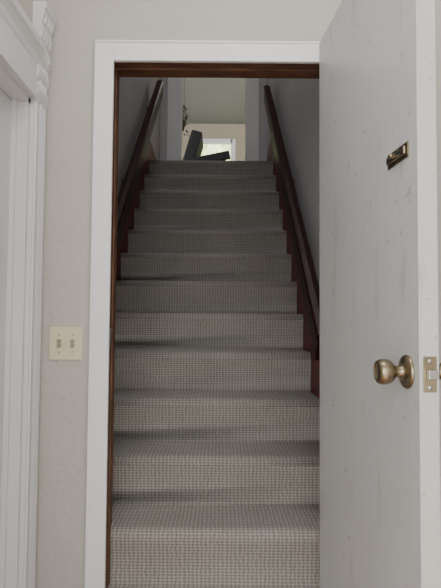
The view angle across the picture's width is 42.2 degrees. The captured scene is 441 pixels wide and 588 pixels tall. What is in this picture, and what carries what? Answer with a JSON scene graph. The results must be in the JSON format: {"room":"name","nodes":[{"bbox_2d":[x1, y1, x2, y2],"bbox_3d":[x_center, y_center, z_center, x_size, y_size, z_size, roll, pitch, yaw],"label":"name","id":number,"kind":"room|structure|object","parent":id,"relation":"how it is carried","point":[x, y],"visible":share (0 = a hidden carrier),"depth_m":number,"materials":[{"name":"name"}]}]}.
{"room":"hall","nodes":[
{"label":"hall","id":0,"kind":"room"},
{"bbox_2d":[17,0,160,193],"bbox_3d":[-0.683,-1.392,2.921,0.127,5.300,6.300,0,-3,0],"label":"wall","id":1,"kind":"structure","parent":0,"point":[135,93],"depth_m":4.12,"materials":[{"name":"paint"}]},
{"bbox_2d":[0,89,11,533],"bbox_3d":[-0.700,0.265,1.401,0.035,1.822,0.825,0,-3,0],"label":"door","id":2,"kind":"structure","parent":1,"relation":"in","point":[5,102],"depth_m":1.79,"materials":[{"name":"white paint"}]},
{"bbox_2d":[0,0,45,587],"bbox_3d":[-0.668,0.170,1.393,0.166,2.030,1.120,0,-3,0],"label":"trim","id":3,"kind":"structure","parent":1,"relation":"attached to","point":[22,47],"depth_m":1.83,"materials":[{"name":"white paint"}]},
{"bbox_2d":[33,1,55,108],"bbox_3d":[-0.602,-0.804,1.944,0.044,0.335,0.110,0,-3,0],"label":"trim","id":4,"kind":"structure","parent":1,"relation":"attached to","point":[44,20],"depth_m":1.92,"materials":[{"name":"white paint"}]},
{"bbox_2d":[116,141,155,279],"bbox_3d":[-0.645,-0.061,4.045,0.020,2.712,3.865,0,-3,0],"label":"baseboard","id":5,"kind":"structure","parent":1,"relation":"attached to","point":[123,248],"depth_m":4.14,"materials":[{"name":"brown wood"}]},
{"bbox_2d":[117,80,162,252],"bbox_3d":[-0.589,-0.821,3.730,0.122,2.374,2.935,0,-3,0],"label":"handrail","id":6,"kind":"object","parent":1,"relation":"attached to","point":[129,184],"visible":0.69,"depth_m":3.72,"materials":[{"name":"brown wood"}]},
{"bbox_2d":[182,78,244,123],"bbox_3d":[0.025,-3.234,7.617,3.400,1.150,2.700,0,-3,0],"label":"ceiling","id":7,"kind":"structure","parent":0,"point":[207,100],"depth_m":8.50,"materials":[{"name":"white paint"}]},
{"bbox_2d":[182,83,189,136],"bbox_3d":[-0.461,-2.773,6.573,0.240,1.981,0.238,0,-3,0],"label":"hanging plant","id":8,"kind":"object","parent":7,"relation":"hanging from","point":[185,108],"visible":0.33,"depth_m":6.54,"materials":[{"name":"green plant"}]},
{"bbox_2d":[182,124,244,160],"bbox_3d":[0.014,-1.794,8.748,3.200,1.615,0.100,0,-3,0],"label":"wall","id":9,"kind":"structure","parent":0,"point":[209,131],"depth_m":8.73,"materials":[{"name":"beige paint"}]},
{"bbox_2d":[201,139,234,160],"bbox_3d":[-0.096,-1.853,8.701,0.680,1.027,0.100,0,-3,0],"label":"window","id":10,"kind":"structure","parent":9,"relation":"in","point":[232,141],"depth_m":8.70,"materials":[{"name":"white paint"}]},
{"bbox_2d":[160,77,266,160],"bbox_3d":[-0.069,-2.496,6.180,1.337,2.765,0.100,0,-3,0],"label":"wall","id":11,"kind":"structure","parent":0,"point":[262,81],"depth_m":6.10,"materials":[{"name":"paint"}]},
{"bbox_2d":[167,78,258,160],"bbox_3d":[-0.075,-2.192,6.155,0.975,2.155,0.120,0,-3,0],"label":"trim","id":12,"kind":"structure","parent":11,"relation":"attached to","point":[175,85],"depth_m":6.08,"materials":[{"name":"white paint"}]},
{"bbox_2d":[108,160,319,587],"bbox_3d":[-0.093,0.053,4.059,1.085,2.535,4.087,0,-3,0],"label":"carpeted staircase","id":13,"kind":"structure","parent":0,"point":[216,443],"depth_m":2.64,"materials":[{"name":"carpet"}]},
{"bbox_2d":[35,0,440,587],"bbox_3d":[0.337,-0.210,2.051,2.230,2.870,0.125,0,-3,0],"label":"wall","id":14,"kind":"structure","parent":0,"point":[63,412],"depth_m":2.00,"materials":[{"name":"beige paint"}]},
{"bbox_2d":[49,327,82,359],"bbox_3d":[-0.533,0.170,1.961,0.114,0.114,0.018,0,-3,0],"label":"light switch","id":15,"kind":"object","parent":14,"relation":"attached to","point":[65,343],"visible":1,"depth_m":1.96,"materials":[{"name":"beige plastic"}]},
{"bbox_2d":[85,40,319,587],"bbox_3d":[-0.001,0.165,1.959,0.894,2.107,0.022,0,-3,0],"label":"trim","id":16,"kind":"structure","parent":14,"relation":"attached to","point":[107,52],"depth_m":1.98,"materials":[{"name":"white paint"}]},
{"bbox_2d":[105,62,318,587],"bbox_3d":[-0.002,0.193,2.032,0.810,2.057,0.124,0,-3,0],"label":"trim","id":17,"kind":"structure","parent":14,"relation":"attached to","point":[121,69],"depth_m":2.06,"materials":[{"name":"brown wood"}]},
{"bbox_2d":[319,0,440,587],"bbox_3d":[0.391,0.147,1.554,0.043,2.085,0.785,1,-3,-5],"label":"leaf","id":18,"kind":"object","parent":14,"relation":"attached to","point":[380,509],"visible":1,"depth_m":1.40,"materials":[{"name":"paint"}]},
{"bbox_2d":[386,141,408,169],"bbox_3d":[0.389,-0.310,1.281,0.021,0.034,0.115,1,-3,-5],"label":"bolt","id":19,"kind":"object","parent":18,"relation":"attached to","point":[402,152],"visible":1,"depth_m":1.27,"materials":[{"name":"gold metal"}]},
{"bbox_2d":[373,355,440,388],"bbox_3d":[0.420,0.166,1.221,0.180,0.073,0.077,0,-3,0],"label":"door knob","id":20,"kind":"object","parent":18,"relation":"attached to","point":[385,371],"depth_m":1.20,"materials":[{"name":"gold metal"}]},
{"bbox_2d":[423,357,437,391],"bbox_3d":[0.426,0.163,1.154,0.028,0.072,0.014,1,-3,-5],"label":"latch","id":21,"kind":"object","parent":18,"relation":"attached to","point":[430,372],"visible":1,"depth_m":1.16,"materials":[{"name":"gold metal"}]},
{"bbox_2d":[267,78,319,286],"bbox_3d":[0.540,-1.324,4.120,0.100,5.300,3.899,0,-3,0],"label":"wall","id":22,"kind":"structure","parent":0,"point":[296,101],"depth_m":3.33,"materials":[{"name":"paint"}]},
{"bbox_2d":[263,85,319,359],"bbox_3d":[0.433,-0.813,3.730,0.105,2.295,2.933,0,-3,0],"label":"handrail","id":23,"kind":"object","parent":22,"relation":"attached to","point":[310,288],"visible":0.85,"depth_m":2.95,"materials":[{"name":"brown wood"}]},
{"bbox_2d":[267,139,319,398],"bbox_3d":[0.466,-0.117,4.048,0.028,2.842,3.865,0,-3,0],"label":"baseboard","id":24,"kind":"structure","parent":22,"relation":"attached to","point":[315,364],"depth_m":3.30,"materials":[{"name":"brown wood"}]},
{"bbox_3d":[0.008,-1.011,7.408,3.200,0.080,2.500,0,-3,0],"label":"floor","id":25,"kind":"structure","parent":0,"visible":0},
{"bbox_2d":[183,130,229,160],"bbox_3d":[-0.133,-1.530,7.234,0.729,0.937,0.690,0,-3,0],"label":"lounge chair","id":26,"kind":"object","parent":25,"relation":"on","point":[194,148],"visible":0.27,"depth_m":6.96,"materials":[{"name":"black leather"}]}
]}

